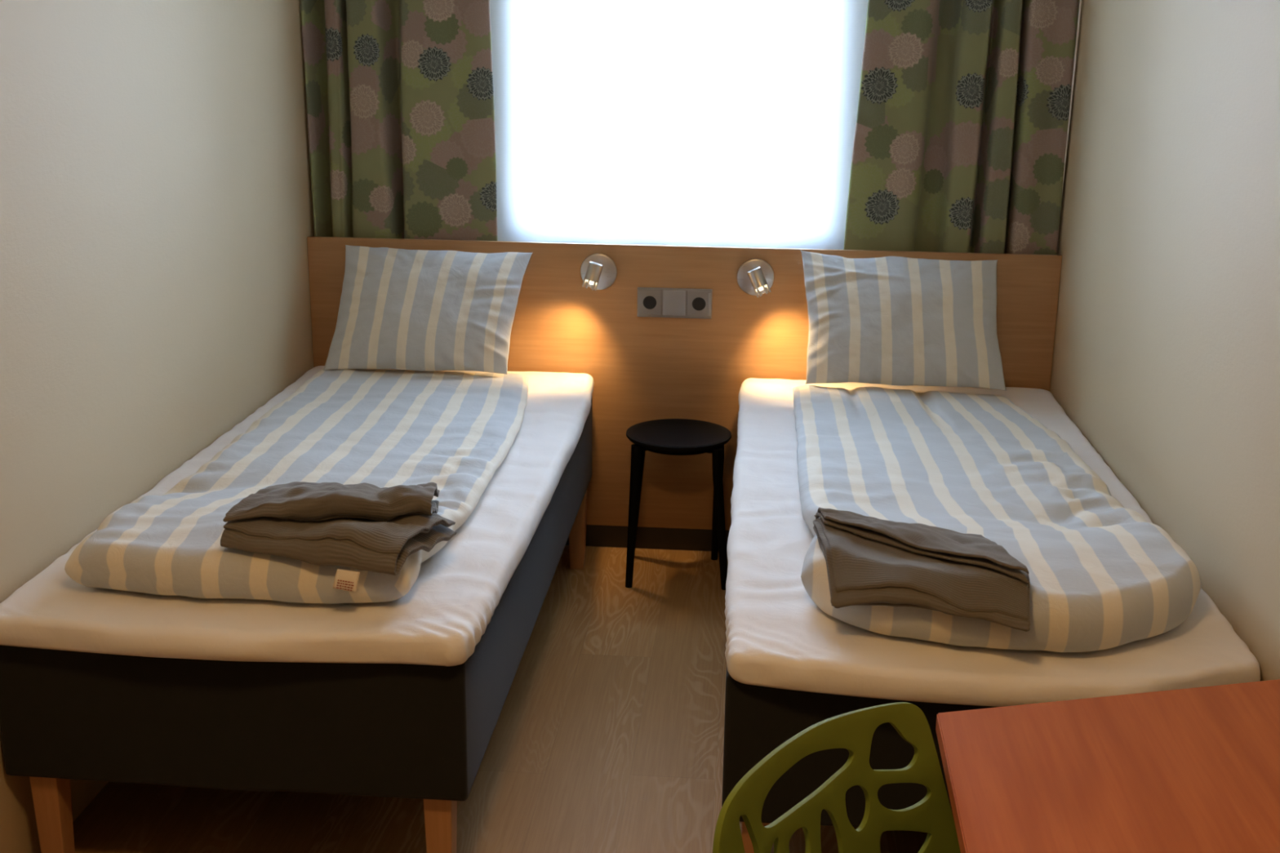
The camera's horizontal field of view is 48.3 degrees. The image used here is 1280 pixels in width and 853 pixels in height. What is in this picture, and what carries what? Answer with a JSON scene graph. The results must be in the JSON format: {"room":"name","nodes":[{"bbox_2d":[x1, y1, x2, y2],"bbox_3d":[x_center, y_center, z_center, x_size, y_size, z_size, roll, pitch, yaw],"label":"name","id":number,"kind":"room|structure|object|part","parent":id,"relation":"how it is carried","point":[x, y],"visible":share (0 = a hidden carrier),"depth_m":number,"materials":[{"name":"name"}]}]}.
{"room":"hotel room","nodes":[
{"label":"hotel room","id":0,"kind":"room"},
{"bbox_2d":[0,0,314,852],"bbox_3d":[-1.292,-0.141,1.794,0.100,2.500,5.965,2,16,5],"label":"wall","id":1,"kind":"structure","parent":0,"point":[157,221],"depth_m":3.15,"materials":[{"name":"paint"}]},
{"bbox_2d":[299,0,497,240],"bbox_3d":[-0.715,-1.278,4.250,0.584,1.515,0.116,2,16,5],"label":"floral curtain","id":2,"kind":"object","parent":1,"relation":"hanging from","point":[399,94],"visible":0.94,"depth_m":4.31,"materials":[{"name":"green fabric"}]},
{"bbox_2d":[565,524,729,551],"bbox_3d":[0.101,0.355,4.559,2.276,0.074,0.022,2,16,5],"label":"baseboard","id":3,"kind":"structure","parent":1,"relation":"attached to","point":[597,535],"depth_m":4.55,"materials":[{"name":"paint"}]},
{"bbox_2d":[306,236,1062,530],"bbox_3d":[0.106,-0.111,4.416,2.272,0.898,0.016,2,16,5],"label":"headboard","id":4,"kind":"object","parent":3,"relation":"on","point":[642,369],"visible":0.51,"depth_m":4.37,"materials":[{"name":"laminate"}]},
{"bbox_2d":[580,253,617,290],"bbox_3d":[-0.130,-0.453,4.266,0.112,0.112,0.126,2,16,5],"label":"reading lamp","id":5,"kind":"object","parent":4,"relation":"attached to","point":[598,271],"visible":1,"depth_m":4.30,"materials":[{"name":"silver metal"}]},
{"bbox_2d":[636,287,712,319],"bbox_3d":[0.105,-0.376,4.325,0.227,0.091,0.015,2,16,5],"label":"power outlet","id":6,"kind":"object","parent":4,"relation":"attached to","point":[652,302],"visible":1,"depth_m":4.32,"materials":[{"name":"plastic"}]},
{"bbox_2d":[637,289,661,315],"bbox_3d":[0.029,-0.376,4.327,0.070,0.076,0.004,2,16,5],"label":"socket","id":7,"kind":"object","parent":6,"relation":"attached to","point":[649,301],"depth_m":4.33,"materials":[{"name":"black plastic"}]},
{"bbox_2d":[686,291,710,316],"bbox_3d":[0.177,-0.371,4.316,0.070,0.076,0.004,2,16,5],"label":"socket","id":8,"kind":"object","parent":6,"relation":"attached to","point":[698,303],"depth_m":4.31,"materials":[{"name":"black plastic"}]},
{"bbox_2d":[737,258,774,297],"bbox_3d":[0.342,-0.433,4.230,0.112,0.112,0.125,2,16,5],"label":"reading lamp","id":9,"kind":"object","parent":4,"relation":"attached to","point":[755,277],"visible":1,"depth_m":4.27,"materials":[{"name":"silver metal"}]},
{"bbox_2d":[72,545,927,852],"bbox_3d":[-0.128,1.145,2.000,2.476,0.060,6.065,2,16,5],"label":"floor","id":10,"kind":"structure","parent":0,"point":[607,736],"depth_m":3.22,"materials":[{"name":"brown wood"}]},
{"bbox_2d":[0,365,594,852],"bbox_3d":[-0.658,0.368,3.538,0.922,0.586,2.033,2,16,5],"label":"bed","id":11,"kind":"object","parent":10,"relation":"on","point":[405,697],"visible":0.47,"depth_m":2.61,"materials":[{"name":"fabric"}]},
{"bbox_3d":[-1.127,0.762,2.749,0.054,0.246,0.054,2,16,5],"label":"leg","id":12,"kind":"part","parent":11,"relation":"part of","materials":[{"name":"brown wood"}]},
{"bbox_2d":[64,368,528,604],"bbox_3d":[-0.678,0.046,3.419,0.713,0.113,1.751,2,16,5],"label":"duvet","id":13,"kind":"object","parent":11,"relation":"on","point":[452,430],"visible":0.87,"depth_m":3.22,"materials":[{"name":"fabric"}]},
{"bbox_2d":[220,481,457,592],"bbox_3d":[-0.557,0.182,2.679,0.388,0.142,0.327,2,16,5],"label":"towel","id":14,"kind":"object","parent":13,"relation":"on","point":[362,526],"visible":1,"depth_m":2.60,"materials":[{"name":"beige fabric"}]},
{"bbox_2d":[336,579,353,591],"bbox_3d":[-0.525,0.283,2.539,0.032,0.020,0.003,2,16,5],"label":"print","id":15,"kind":"object","parent":14,"relation":"attached to","point":[342,584],"depth_m":2.54},
{"bbox_2d":[323,244,533,374],"bbox_3d":[-0.630,-0.348,4.248,0.596,0.342,0.235,2,16,5],"label":"pillow","id":16,"kind":"object","parent":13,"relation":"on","point":[424,310],"visible":1,"depth_m":4.21,"materials":[{"name":"fabric"}]},
{"bbox_3d":[-0.655,0.117,3.467,0.921,0.065,2.032,2,16,5],"label":"mattress","id":17,"kind":"part","parent":11,"relation":"part of","materials":[{"name":"white fabric"}]},
{"bbox_3d":[-0.374,0.788,2.689,0.054,0.246,0.054,2,16,5],"label":"leg","id":18,"kind":"part","parent":11,"relation":"part of","materials":[{"name":"brown wood"}]},
{"bbox_3d":[-0.191,0.315,4.373,0.054,0.246,0.054,2,16,5],"label":"leg","id":19,"kind":"part","parent":11,"relation":"part of","materials":[{"name":"brown wood"}]},
{"bbox_2d":[625,418,731,590],"bbox_3d":[0.113,0.235,4.292,0.323,0.454,0.313,2,16,5],"label":"stool","id":20,"kind":"object","parent":10,"relation":"on","point":[673,437],"visible":1,"depth_m":4.20,"materials":[{"name":"black paint"}]},
{"bbox_3d":[-0.021,0.266,4.212,0.030,0.434,0.059,13,20,37],"label":"leg","id":21,"kind":"part","parent":20,"relation":"part of","materials":[{"name":"black paint"}]},
{"bbox_3d":[-0.012,0.210,4.410,0.030,0.434,0.089,-8,18,-28],"label":"leg","id":22,"kind":"part","parent":20,"relation":"part of","materials":[{"name":"black paint"}]},
{"bbox_3d":[0.115,0.026,4.234,0.313,0.020,0.313,2,16,5],"label":"seat","id":23,"kind":"part","parent":20,"relation":"part of","materials":[{"name":"black paint"}]},
{"bbox_3d":[0.239,0.218,4.394,0.033,0.434,0.086,2,16,5],"label":"leg","id":24,"kind":"part","parent":20,"relation":"part of","materials":[{"name":"black paint"}]},
{"bbox_3d":[0.235,0.274,4.196,0.062,0.434,0.031,11,19,32],"label":"leg","id":25,"kind":"part","parent":20,"relation":"part of","materials":[{"name":"black paint"}]},
{"bbox_2d":[712,702,960,852],"bbox_3d":[0.360,0.803,1.625,0.422,0.816,0.511,-11,20,-36],"label":"chair","id":26,"kind":"object","parent":10,"relation":"on","point":[853,731],"visible":1,"depth_m":1.73,"materials":[{"name":"green plastic"}]},
{"bbox_2d":[721,377,1260,852],"bbox_3d":[0.679,0.417,3.420,0.938,0.588,2.060,2,16,5],"label":"bed","id":27,"kind":"object","parent":10,"relation":"on","point":[793,666],"visible":0.46,"depth_m":2.50,"materials":[{"name":"fabric"}]},
{"bbox_3d":[0.211,0.812,2.629,0.054,0.246,0.054,2,16,5],"label":"leg","id":28,"kind":"part","parent":27,"relation":"part of","materials":[{"name":"brown wood"}]},
{"bbox_3d":[0.683,0.167,3.349,0.936,0.067,2.059,2,16,5],"label":"mattress","id":29,"kind":"part","parent":27,"relation":"part of","materials":[{"name":"white fabric"}]},
{"bbox_2d":[792,384,1202,652],"bbox_3d":[0.720,0.106,3.259,0.734,0.117,1.785,2,16,5],"label":"duvet","id":30,"kind":"object","parent":27,"relation":"on","point":[1102,575],"visible":0.86,"depth_m":2.99,"materials":[{"name":"fabric"}]},
{"bbox_2d":[800,249,1005,390],"bbox_3d":[0.758,-0.311,4.134,0.598,0.355,0.229,2,16,5],"label":"pillow","id":31,"kind":"object","parent":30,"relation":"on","point":[898,321],"visible":1,"depth_m":4.08,"materials":[{"name":"fabric"}]},
{"bbox_2d":[813,507,1030,631],"bbox_3d":[0.487,0.245,2.537,0.442,0.102,0.286,7,17,21],"label":"towel","id":32,"kind":"object","parent":30,"relation":"on","point":[870,561],"visible":1,"depth_m":2.46,"materials":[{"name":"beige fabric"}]},
{"bbox_2d":[935,679,1279,852],"bbox_3d":[0.656,0.874,1.531,0.650,0.735,1.344,2,16,5],"label":"desk","id":33,"kind":"object","parent":10,"relation":"on","point":[1195,770],"visible":1,"depth_m":1.76,"materials":[{"name":"laminate"}]},
{"bbox_2d":[1049,0,1279,680],"bbox_3d":[1.075,-0.059,1.607,0.100,2.500,5.965,2,16,5],"label":"wall","id":34,"kind":"structure","parent":0,"point":[1166,360],"depth_m":2.98,"materials":[{"name":"paint"}]},
{"bbox_2d":[843,0,1082,254],"bbox_3d":[0.940,-1.219,4.116,0.635,1.515,0.107,2,16,5],"label":"floral curtain","id":35,"kind":"object","parent":34,"relation":"hanging from","point":[960,144],"visible":0.94,"depth_m":4.18,"materials":[{"name":"green fabric"}]},
{"bbox_3d":[0.140,-0.889,4.503,2.276,2.500,0.120,2,16,5],"label":"wall","id":36,"kind":"structure","parent":0,"visible":0},
{"bbox_3d":[0.121,-0.513,4.430,2.276,0.015,0.227,2,16,5],"label":"trim","id":37,"kind":"structure","parent":36,"relation":"attached to","visible":0},
{"bbox_2d":[489,0,867,249],"bbox_3d":[0.116,-1.251,4.243,1.155,1.502,0.030,2,16,5],"label":"window","id":38,"kind":"structure","parent":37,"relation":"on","point":[731,123],"depth_m":4.33,"materials":[{"name":"white glass"}]}
]}

